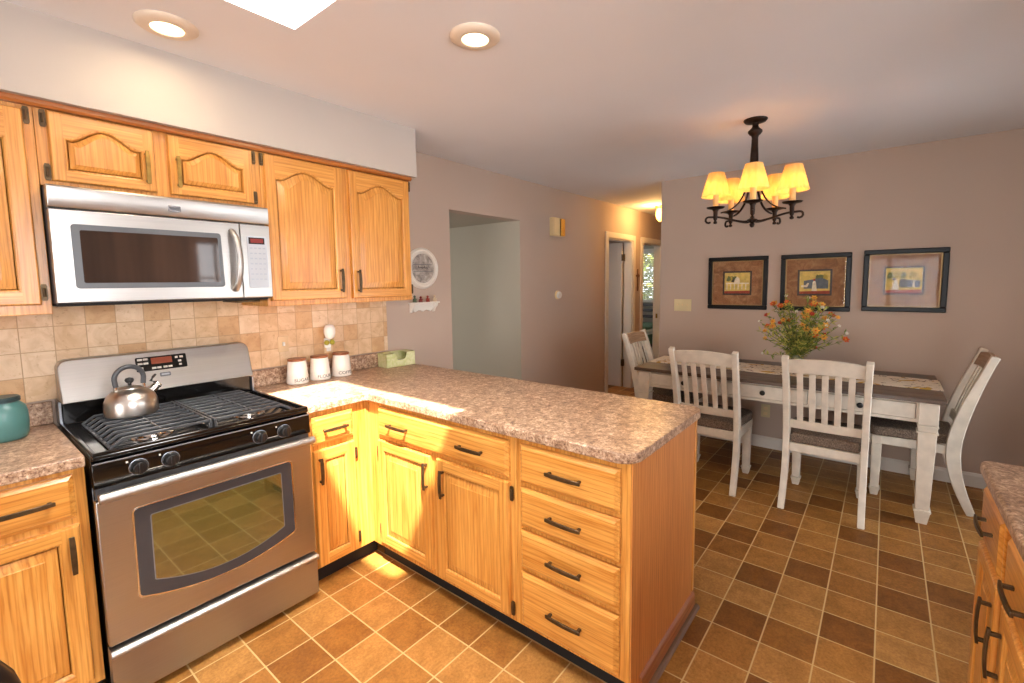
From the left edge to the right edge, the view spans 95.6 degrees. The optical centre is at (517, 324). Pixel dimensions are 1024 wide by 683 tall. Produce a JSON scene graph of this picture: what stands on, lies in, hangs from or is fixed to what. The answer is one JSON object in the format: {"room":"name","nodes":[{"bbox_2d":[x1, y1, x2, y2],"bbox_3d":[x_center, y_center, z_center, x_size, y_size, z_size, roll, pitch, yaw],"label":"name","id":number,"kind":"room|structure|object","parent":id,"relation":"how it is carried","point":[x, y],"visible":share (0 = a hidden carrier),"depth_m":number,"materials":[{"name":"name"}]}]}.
{"room":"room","nodes":[
{"label":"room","id":0,"kind":"room"},
{"bbox_2d":[0,0,416,177],"bbox_3d":[-1.924,-0.935,1.591,0.378,0.290,3.676,3,7,38],"label":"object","id":1,"kind":"structure","parent":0,"point":[43,56],"depth_m":1.93,"materials":[{"name":"paint"}]},
{"bbox_2d":[0,91,411,181],"bbox_3d":[-1.352,-0.830,2.083,0.030,0.022,2.176,3,7,38],"label":"trim","id":2,"kind":"structure","parent":1,"relation":"attached to","point":[4,96],"depth_m":1.96,"materials":[{"name":"brown wood"}]},
{"bbox_2d":[25,152,660,426],"bbox_3d":[-1.042,-0.064,3.175,0.120,2.540,11.700,3,7,38],"label":"wall","id":3,"kind":"structure","parent":0,"point":[563,338],"depth_m":4.61,"materials":[{"name":"beige paint"}]},
{"bbox_2d":[0,100,52,315],"bbox_3d":[-1.974,-0.405,1.575,0.368,0.759,0.484,3,7,38],"label":"upper cabinet","id":4,"kind":"object","parent":3,"relation":"attached to","point":[25,289],"visible":0.95,"depth_m":1.63,"materials":[{"name":"brown wood"}]},
{"bbox_2d":[32,107,261,206],"bbox_3d":[-1.589,-0.688,2.039,0.368,0.292,0.761,3,7,38],"label":"upper cabinet","id":5,"kind":"object","parent":3,"relation":"attached to","point":[72,150],"visible":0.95,"depth_m":1.87,"materials":[{"name":"brown wood"}]},
{"bbox_2d":[40,183,272,306],"bbox_3d":[-1.550,-0.312,2.044,0.446,0.447,0.750,3,7,38],"label":"microwave","id":6,"kind":"object","parent":3,"relation":"attached to","point":[104,247],"visible":0.96,"depth_m":1.86,"materials":[{"name":"metal"}]},
{"bbox_2d":[0,301,387,402],"bbox_3d":[-1.742,0.030,2.196,0.005,0.508,2.670,3,7,38],"label":"backsplash","id":7,"kind":"structure","parent":3,"relation":"attached to","point":[31,346],"depth_m":2.25,"materials":[{"name":"tile"}]},
{"bbox_2d":[278,336,288,351],"bbox_3d":[-1.349,0.111,2.682,0.014,0.090,0.060,3,7,38],"label":"light switch","id":8,"kind":"object","parent":3,"relation":"attached to","point":[283,344],"visible":1,"depth_m":2.68,"materials":[{"name":"plastic"}]},
{"bbox_2d":[242,152,412,306],"bbox_3d":[-1.070,-0.517,2.709,0.368,0.769,0.906,3,7,38],"label":"upper cabinet","id":9,"kind":"object","parent":3,"relation":"attached to","point":[337,235],"visible":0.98,"depth_m":2.55,"materials":[{"name":"brown wood"}]},
{"bbox_2d":[323,338,332,352],"bbox_3d":[-1.180,0.129,2.904,0.006,0.090,0.060,3,7,38],"label":"wall outlet","id":10,"kind":"object","parent":3,"relation":"attached to","point":[329,349],"visible":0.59,"depth_m":2.90,"materials":[{"name":"plastic"}]},
{"bbox_2d":[324,324,334,347],"bbox_3d":[-1.159,0.067,2.868,0.074,0.149,0.068,3,7,38],"label":"air freshener","id":11,"kind":"object","parent":3,"relation":"attached to","point":[329,330],"visible":1,"depth_m":2.85,"materials":[{"name":"white plastic"}]},
{"bbox_2d":[324,339,334,344],"bbox_3d":[-1.161,0.107,2.874,0.031,0.033,0.068,3,7,38],"label":"oil bottle","id":12,"kind":"object","parent":11,"relation":"on","point":[326,341],"depth_m":2.87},
{"bbox_2d":[410,248,437,288],"bbox_3d":[-0.702,-0.422,3.459,0.024,0.306,0.306,3,7,38],"label":"wall plaque","id":13,"kind":"object","parent":3,"relation":"attached to","point":[424,266],"visible":0.9,"depth_m":3.46,"materials":[{"name":"white ceramic"}]},
{"bbox_2d":[409,301,439,312],"bbox_3d":[-0.689,-0.133,3.461,0.070,0.078,0.244,3,7,38],"label":"wall shelf","id":14,"kind":"object","parent":3,"relation":"attached to","point":[422,306],"visible":0.99,"depth_m":3.46,"materials":[{"name":"white paint"}]},
{"bbox_2d":[550,217,564,236],"bbox_3d":[0.418,-1.011,4.800,0.060,0.184,0.210,3,7,38],"label":"door chime","id":15,"kind":"object","parent":3,"relation":"attached to","point":[557,225],"visible":1,"depth_m":4.74,"materials":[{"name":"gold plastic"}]},
{"bbox_2d":[560,219,564,235],"bbox_3d":[0.475,-1.015,4.837,0.012,0.176,0.078,3,7,38],"label":"grille","id":16,"kind":"object","parent":15,"relation":"attached to","point":[562,221],"depth_m":4.82,"materials":[{"name":"metal"}]},
{"bbox_2d":[555,291,561,298],"bbox_3d":[0.438,-0.317,4.894,0.041,0.092,0.092,3,7,38],"label":"thermostat","id":17,"kind":"object","parent":3,"relation":"attached to","point":[558,294],"visible":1,"depth_m":4.87,"materials":[{"name":"white plastic"}]},
{"bbox_2d":[636,269,639,290],"bbox_3d":[1.679,-0.625,6.454,0.021,0.305,0.100,3,7,38],"label":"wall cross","id":18,"kind":"object","parent":3,"relation":"attached to","point":[637,275],"visible":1,"depth_m":6.45,"materials":[{"name":"brown wood"}]},
{"bbox_2d":[639,237,660,363],"bbox_3d":[1.684,-0.241,7.157,0.836,2.090,0.855,3,7,38],"label":"door","id":19,"kind":"structure","parent":3,"relation":"in","point":[655,243],"depth_m":7.16,"materials":[{"name":"white paint"}]},
{"bbox_2d":[449,213,521,379],"bbox_3d":[-1.645,0.011,4.500,2.699,2.162,2.205,3,7,38],"label":"doorway","id":20,"kind":"structure","parent":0,"point":[484,252],"depth_m":4.68,"materials":[{"name":"paint"}]},
{"bbox_2d":[3,0,1023,214],"bbox_3d":[0.497,-1.183,1.831,3.850,0.100,11.700,3,7,38],"label":"ceiling","id":21,"kind":"structure","parent":0,"point":[610,101],"depth_m":2.11,"materials":[{"name":"paint"}]},
{"bbox_2d":[132,9,198,40],"bbox_3d":[-1.283,-1.090,1.702,0.196,0.018,0.196,3,7,38],"label":"recessed light","id":22,"kind":"object","parent":21,"relation":"in","point":[162,24],"visible":1,"depth_m":1.68,"materials":[{"name":"white metal"}]},
{"bbox_2d":[450,22,499,50],"bbox_3d":[-0.163,-1.113,1.805,0.196,0.018,0.196,3,7,38],"label":"recessed light","id":23,"kind":"object","parent":21,"relation":"in","point":[475,36],"visible":1,"depth_m":1.78,"materials":[{"name":"white metal"}]},
{"bbox_2d":[655,205,660,221],"bbox_3d":[1.848,-1.436,6.002,0.140,0.200,0.140,3,7,38],"label":"hall light","id":24,"kind":"object","parent":21,"relation":"attached to","point":[658,211],"visible":0.57,"depth_m":5.97,"materials":[{"name":"white glass"}]},
{"bbox_2d":[701,116,809,227],"bbox_3d":[1.442,-0.914,2.806,0.568,0.640,0.575,3,7,38],"label":"chandelier","id":25,"kind":"object","parent":21,"relation":"hanging from","point":[793,179],"visible":1,"depth_m":2.79,"materials":[{"name":"brown metal"}]},
{"bbox_2d":[103,384,983,682],"bbox_3d":[0.514,1.297,2.053,4.287,0.001,11.930,3,7,38],"label":"floor","id":26,"kind":"structure","parent":0,"point":[797,592],"depth_m":2.10,"materials":[{"name":"tile"}]},
{"bbox_2d":[0,660,21,682],"bbox_3d":[-1.197,0.963,0.792,0.521,0.936,0.496,3,7,35],"label":"cafe chair","id":27,"kind":"object","parent":26,"relation":"on","point":[7,674],"visible":1,"depth_m":0.81,"materials":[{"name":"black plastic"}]},
{"bbox_2d":[0,467,104,682],"bbox_3d":[-1.832,0.922,1.619,0.664,0.884,0.456,3,7,38],"label":"base cabinet","id":28,"kind":"object","parent":26,"relation":"on","point":[50,631],"visible":0.96,"depth_m":1.51,"materials":[{"name":"brown wood"}]},
{"bbox_2d":[0,401,84,485],"bbox_3d":[-1.851,0.416,1.576,0.639,0.131,0.467,3,7,38],"label":"countertop","id":29,"kind":"structure","parent":28,"relation":"on","point":[46,450],"depth_m":1.59,"materials":[{"name":"stone"}]},
{"bbox_2d":[0,394,29,442],"bbox_3d":[-1.919,0.348,1.735,0.134,0.163,0.134,3,7,38],"label":"jar","id":30,"kind":"object","parent":29,"relation":"on","point":[14,413],"visible":1,"depth_m":1.72,"materials":[{"name":"teal ceramic"}]},
{"bbox_2d":[54,342,318,682],"bbox_3d":[-1.422,0.725,2.057,0.722,1.186,0.748,3,7,38],"label":"range","id":31,"kind":"object","parent":26,"relation":"on","point":[201,505],"visible":0.98,"depth_m":1.86,"materials":[{"name":"silver metal"}]},
{"bbox_2d":[103,364,161,418],"bbox_3d":[-1.618,0.268,1.942,0.180,0.210,0.180,-2,6,-18],"label":"kettle","id":32,"kind":"object","parent":31,"relation":"on","point":[129,401],"visible":1,"depth_m":1.90,"materials":[{"name":"metal"}]},
{"bbox_2d":[60,390,307,461],"bbox_3d":[-1.419,0.401,2.022,0.593,0.026,0.748,3,7,38],"label":"cooktop","id":33,"kind":"object","parent":31,"relation":"in","point":[97,444],"depth_m":1.86,"materials":[{"name":"black metal"}]},
{"bbox_2d":[308,401,377,580],"bbox_3d":[-0.920,0.805,2.761,0.664,0.884,0.932,3,7,38],"label":"base cabinet","id":34,"kind":"object","parent":26,"relation":"on","point":[341,451],"visible":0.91,"depth_m":2.34,"materials":[{"name":"brown wood"}]},
{"bbox_2d":[251,351,700,463],"bbox_3d":[-0.326,0.329,2.304,2.115,0.131,1.045,3,7,38],"label":"countertop","id":35,"kind":"structure","parent":34,"relation":"on","point":[614,428],"depth_m":2.17,"materials":[{"name":"stone"}]},
{"bbox_2d":[286,357,308,384],"bbox_3d":[-1.266,0.262,2.674,0.120,0.144,0.120,3,7,38],"label":"canister","id":36,"kind":"object","parent":35,"relation":"on","point":[297,371],"visible":1,"depth_m":2.63,"materials":[{"name":"white ceramic"}]},
{"bbox_2d":[309,354,330,380],"bbox_3d":[-1.182,0.251,2.780,0.120,0.144,0.120,3,7,38],"label":"canister","id":37,"kind":"object","parent":35,"relation":"on","point":[319,363],"visible":1,"depth_m":2.74,"materials":[{"name":"white ceramic"}]},
{"bbox_2d":[331,351,351,376],"bbox_3d":[-1.095,0.240,2.889,0.120,0.144,0.120,3,7,38],"label":"canister","id":38,"kind":"object","parent":35,"relation":"on","point":[341,365],"visible":1,"depth_m":2.85,"materials":[{"name":"white ceramic"}]},
{"bbox_2d":[378,349,414,367],"bbox_3d":[-0.835,0.232,3.220,0.110,0.094,0.224,4,7,43],"label":"tissue box","id":39,"kind":"object","parent":35,"relation":"on","point":[389,359],"visible":1,"depth_m":3.18,"materials":[{"name":"paper"}]},
{"bbox_2d":[369,401,526,635],"bbox_3d":[-0.201,0.828,2.412,0.992,0.884,0.704,3,7,38],"label":"base cabinet","id":40,"kind":"object","parent":26,"relation":"on","point":[444,491],"visible":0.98,"depth_m":2.08,"materials":[{"name":"brown wood"}]},
{"bbox_2d":[516,420,699,682],"bbox_3d":[0.397,0.864,1.949,0.519,0.884,0.720,3,7,38],"label":"base cabinet","id":41,"kind":"object","parent":26,"relation":"on","point":[606,549],"visible":0.91,"depth_m":1.70,"materials":[{"name":"brown wood"}]},
{"bbox_2d":[621,329,702,403],"bbox_3d":[1.347,0.575,4.283,0.627,1.018,0.460,3,7,38],"label":"dining chair","id":42,"kind":"object","parent":26,"relation":"on","point":[659,394],"visible":0.41,"depth_m":4.23,"materials":[{"name":"beige paint"}]},
{"bbox_2d":[652,387,702,403],"bbox_3d":[1.412,0.626,4.237,0.464,0.064,0.449,3,7,38],"label":"seat cushion","id":43,"kind":"object","parent":42,"relation":"on","point":[660,394],"depth_m":4.11,"materials":[{"name":"brown fabric"}]},
{"bbox_2d":[668,346,752,496],"bbox_3d":[1.460,0.649,3.471,0.460,1.018,0.627,3,7,38],"label":"dining chair","id":44,"kind":"object","parent":26,"relation":"on","point":[724,421],"visible":0.8,"depth_m":3.28,"materials":[{"name":"beige paint"}]},
{"bbox_2d":[693,402,752,430],"bbox_3d":[1.512,0.690,3.539,0.449,0.064,0.464,3,7,38],"label":"seat cushion","id":45,"kind":"object","parent":44,"relation":"on","point":[707,422],"depth_m":3.37,"materials":[{"name":"brown fabric"}]},
{"bbox_2d":[634,355,947,524],"bbox_3d":[2.000,0.742,3.638,1.912,0.775,0.895,3,7,38],"label":"dining table","id":46,"kind":"object","parent":26,"relation":"on","point":[920,406],"visible":0.7,"depth_m":3.01,"materials":[{"name":"beige paint"}]},
{"bbox_2d":[648,356,669,363],"bbox_3d":[1.331,0.312,4.154,0.191,0.005,0.364,3,7,38],"label":"table runner","id":47,"kind":"object","parent":46,"relation":"on","point":[664,359],"depth_m":4.12,"materials":[{"name":"beige fabric"}]},
{"bbox_2d":[739,362,781,374],"bbox_3d":[1.928,0.346,3.705,0.373,0.005,0.403,3,7,38],"label":"table runner","id":48,"kind":"object","parent":46,"relation":"on","point":[749,367],"depth_m":3.69,"materials":[{"name":"beige fabric"}]},
{"bbox_2d":[791,354,803,358],"bbox_3d":[2.131,0.290,3.541,0.092,0.132,0.092,3,7,38],"label":"flower vase","id":49,"kind":"object","parent":48,"relation":"on","point":[794,356],"visible":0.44,"depth_m":3.51,"materials":[{"name":"ceramic"}]},
{"bbox_2d":[758,294,849,359],"bbox_3d":[2.139,0.052,3.503,0.610,0.581,0.409,3,6,35],"label":"flower bouquet","id":50,"kind":"object","parent":49,"relation":"in","point":[805,341],"visible":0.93,"depth_m":3.48,"materials":[{"name":"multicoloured plant"}]},
{"bbox_2d":[873,375,943,390],"bbox_3d":[2.633,0.389,3.147,0.354,0.005,0.402,3,7,38],"label":"table runner","id":51,"kind":"object","parent":46,"relation":"on","point":[908,382],"depth_m":3.13,"materials":[{"name":"beige fabric"}]},
{"bbox_2d":[777,355,874,529],"bbox_3d":[2.021,0.683,3.034,0.460,1.018,0.627,3,7,38],"label":"dining chair","id":52,"kind":"object","parent":26,"relation":"on","point":[849,441],"visible":1,"depth_m":2.86,"materials":[{"name":"beige paint"}]},
{"bbox_2d":[790,417,870,452],"bbox_3d":[2.072,0.724,3.102,0.449,0.064,0.464,3,7,38],"label":"seat cushion","id":53,"kind":"object","parent":52,"relation":"on","point":[808,439],"depth_m":2.95,"materials":[{"name":"brown fabric"}]},
{"bbox_2d":[868,347,1000,516],"bbox_3d":[2.763,0.661,3.165,0.627,1.018,0.460,3,7,38],"label":"dining chair","id":54,"kind":"object","parent":26,"relation":"on","point":[959,410],"visible":0.91,"depth_m":3.04,"materials":[{"name":"beige paint"}]},
{"bbox_2d":[870,416,950,443],"bbox_3d":[2.700,0.705,3.220,0.464,0.064,0.449,3,7,38],"label":"seat cushion","id":55,"kind":"object","parent":54,"relation":"on","point":[880,428],"depth_m":3.12,"materials":[{"name":"brown fabric"}]},
{"bbox_2d":[967,486,1011,682],"bbox_3d":[1.567,0.924,1.143,0.670,0.884,0.350,3,7,38],"label":"base cabinet","id":56,"kind":"object","parent":26,"relation":"on","point":[992,551],"visible":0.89,"depth_m":1.28,"materials":[{"name":"brown wood"}]},
{"bbox_2d":[982,538,1023,682],"bbox_3d":[1.214,0.969,0.700,0.670,0.884,0.783,3,7,38],"label":"base cabinet","id":57,"kind":"object","parent":26,"relation":"on","point":[1010,649],"visible":0.96,"depth_m":1.06,"materials":[{"name":"brown wood"}]},
{"bbox_2d":[980,461,1023,561],"bbox_3d":[1.374,0.499,0.749,0.772,0.037,1.173,3,7,38],"label":"countertop","id":58,"kind":"structure","parent":57,"relation":"on","point":[1005,482],"depth_m":1.22,"materials":[{"name":"stone"}]},
{"bbox_2d":[609,241,623,383],"bbox_3d":[0.125,-0.400,6.640,2.380,2.540,1.805,3,7,38],"label":"wall","id":59,"kind":"structure","parent":0,"point":[610,242],"depth_m":6.65,"materials":[{"name":"beige paint"}]},
{"bbox_2d":[605,231,635,392],"bbox_3d":[1.038,-0.158,6.347,0.836,2.090,0.855,3,7,38],"label":"door","id":60,"kind":"structure","parent":59,"relation":"in","point":[614,256],"depth_m":6.41,"materials":[{"name":"white paint"}]},
{"bbox_2d":[608,347,651,388],"bbox_3d":[1.077,0.703,8.492,3.080,0.019,5.700,3,7,38],"label":"floor","id":61,"kind":"structure","parent":0,"point":[609,386],"depth_m":8.45,"materials":[{"name":"brown wood"}]},
{"bbox_2d":[642,303,652,348],"bbox_3d":[2.270,0.081,9.613,1.520,0.980,1.991,3,7,38],"label":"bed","id":62,"kind":"object","parent":61,"relation":"on","point":[648,326],"visible":0.05,"depth_m":9.16,"materials":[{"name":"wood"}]},
{"bbox_2d":[642,322,652,343],"bbox_3d":[2.221,0.120,9.554,1.520,0.335,1.831,3,7,38],"label":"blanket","id":63,"kind":"object","parent":62,"relation":"on","point":[648,326],"depth_m":8.85,"materials":[{"name":"fabric"}]},
{"bbox_2d":[643,245,653,321],"bbox_3d":[1.621,-0.644,9.075,3.280,2.540,3.900,3,7,38],"label":"wall","id":64,"kind":"structure","parent":0,"point":[644,246],"depth_m":10.42,"materials":[{"name":"paint"}]},
{"bbox_2d":[643,249,653,301],"bbox_3d":[2.844,-1.108,10.448,1.370,1.180,0.074,3,7,38],"label":"window","id":65,"kind":"structure","parent":64,"relation":"in","point":[644,250],"depth_m":10.35,"materials":[{"name":"white paint"}]},
{"bbox_2d":[643,251,653,298],"bbox_3d":[2.815,-1.113,10.411,1.180,1.043,0.044,3,7,38],"label":"window blind","id":66,"kind":"object","parent":65,"relation":"attached to","point":[650,266],"visible":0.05,"depth_m":10.33,"materials":[{"name":"white plastic"}]},
{"bbox_2d":[659,128,1023,473],"bbox_3d":[3.498,-0.239,4.995,2.782,2.440,3.190,3,7,38],"label":"wall","id":67,"kind":"structure","parent":0,"point":[965,195],"depth_m":3.46,"materials":[{"name":"beige paint"}]},
{"bbox_2d":[674,299,691,310],"bbox_3d":[1.589,-0.191,4.465,0.164,0.114,0.016,3,7,38],"label":"light switch","id":68,"kind":"object","parent":67,"relation":"attached to","point":[679,304],"visible":1,"depth_m":4.46,"materials":[{"name":"beige plastic"}]},
{"bbox_2d":[708,256,768,309],"bbox_3d":[1.960,-0.374,4.143,0.490,0.464,0.027,3,7,38],"label":"framed picture","id":69,"kind":"object","parent":67,"relation":"attached to","point":[733,282],"visible":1,"depth_m":4.14,"materials":[{"name":"brown wood"}]},
{"bbox_2d":[724,272,749,292],"bbox_3d":[1.962,-0.374,4.146,0.210,0.184,0.002,3,7,38],"label":"print","id":70,"kind":"object","parent":69,"relation":"attached to","point":[734,282],"depth_m":4.15,"materials":[{"name":"paper"}]},
{"bbox_2d":[761,404,769,417],"bbox_3d":[2.187,0.755,4.091,0.072,0.114,0.007,3,7,38],"label":"wall outlet","id":71,"kind":"object","parent":67,"relation":"attached to","point":[765,409],"visible":1,"depth_m":4.09,"materials":[{"name":"beige plastic"}]},
{"bbox_2d":[780,252,852,311],"bbox_3d":[2.418,-0.346,3.779,0.486,0.464,0.027,3,6,38],"label":"framed picture","id":72,"kind":"object","parent":67,"relation":"attached to","point":[827,276],"visible":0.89,"depth_m":3.76,"materials":[{"name":"brown wood"}]},
{"bbox_2d":[799,271,829,293],"bbox_3d":[2.421,-0.346,3.783,0.210,0.184,0.002,3,6,38],"label":"print","id":73,"kind":"object","parent":72,"relation":"attached to","point":[810,282],"depth_m":3.78,"materials":[{"name":"paper"}]},
{"bbox_2d":[700,434,986,488],"bbox_3d":[2.511,1.054,3.859,2.795,0.100,0.014,3,7,38],"label":"baseboard","id":74,"kind":"structure","parent":67,"relation":"attached to","point":[970,479],"depth_m":3.56,"materials":[{"name":"white paint"}]},
{"bbox_2d":[861,247,950,312],"bbox_3d":[2.855,-0.329,3.432,0.486,0.464,0.027,3,7,38],"label":"framed picture","id":75,"kind":"object","parent":67,"relation":"attached to","point":[912,279],"visible":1,"depth_m":3.42,"materials":[{"name":"brown wood"}]},
{"bbox_2d":[885,268,922,292],"bbox_3d":[2.858,-0.329,3.436,0.210,0.184,0.002,3,7,38],"label":"print","id":76,"kind":"object","parent":75,"relation":"attached to","point":[897,280],"depth_m":3.44,"materials":[{"name":"paper"}]},
{"label":"outside","id":77,"kind":"structure","parent":0,"visible":0},
{"bbox_3d":[4.514,0.548,13.371,12.000,0.100,6.200,3,7,38],"label":"garden","id":78,"kind":"object","parent":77,"visible":0},
{"bbox_2d":[643,254,652,295],"bbox_3d":[3.930,-0.992,12.329,3.353,3.183,2.131,3,7,38],"label":"tree","id":79,"kind":"object","parent":78,"relation":"on","point":[643,254],"visible":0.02,"depth_m":12.26,"materials":[{"name":"green plant"}]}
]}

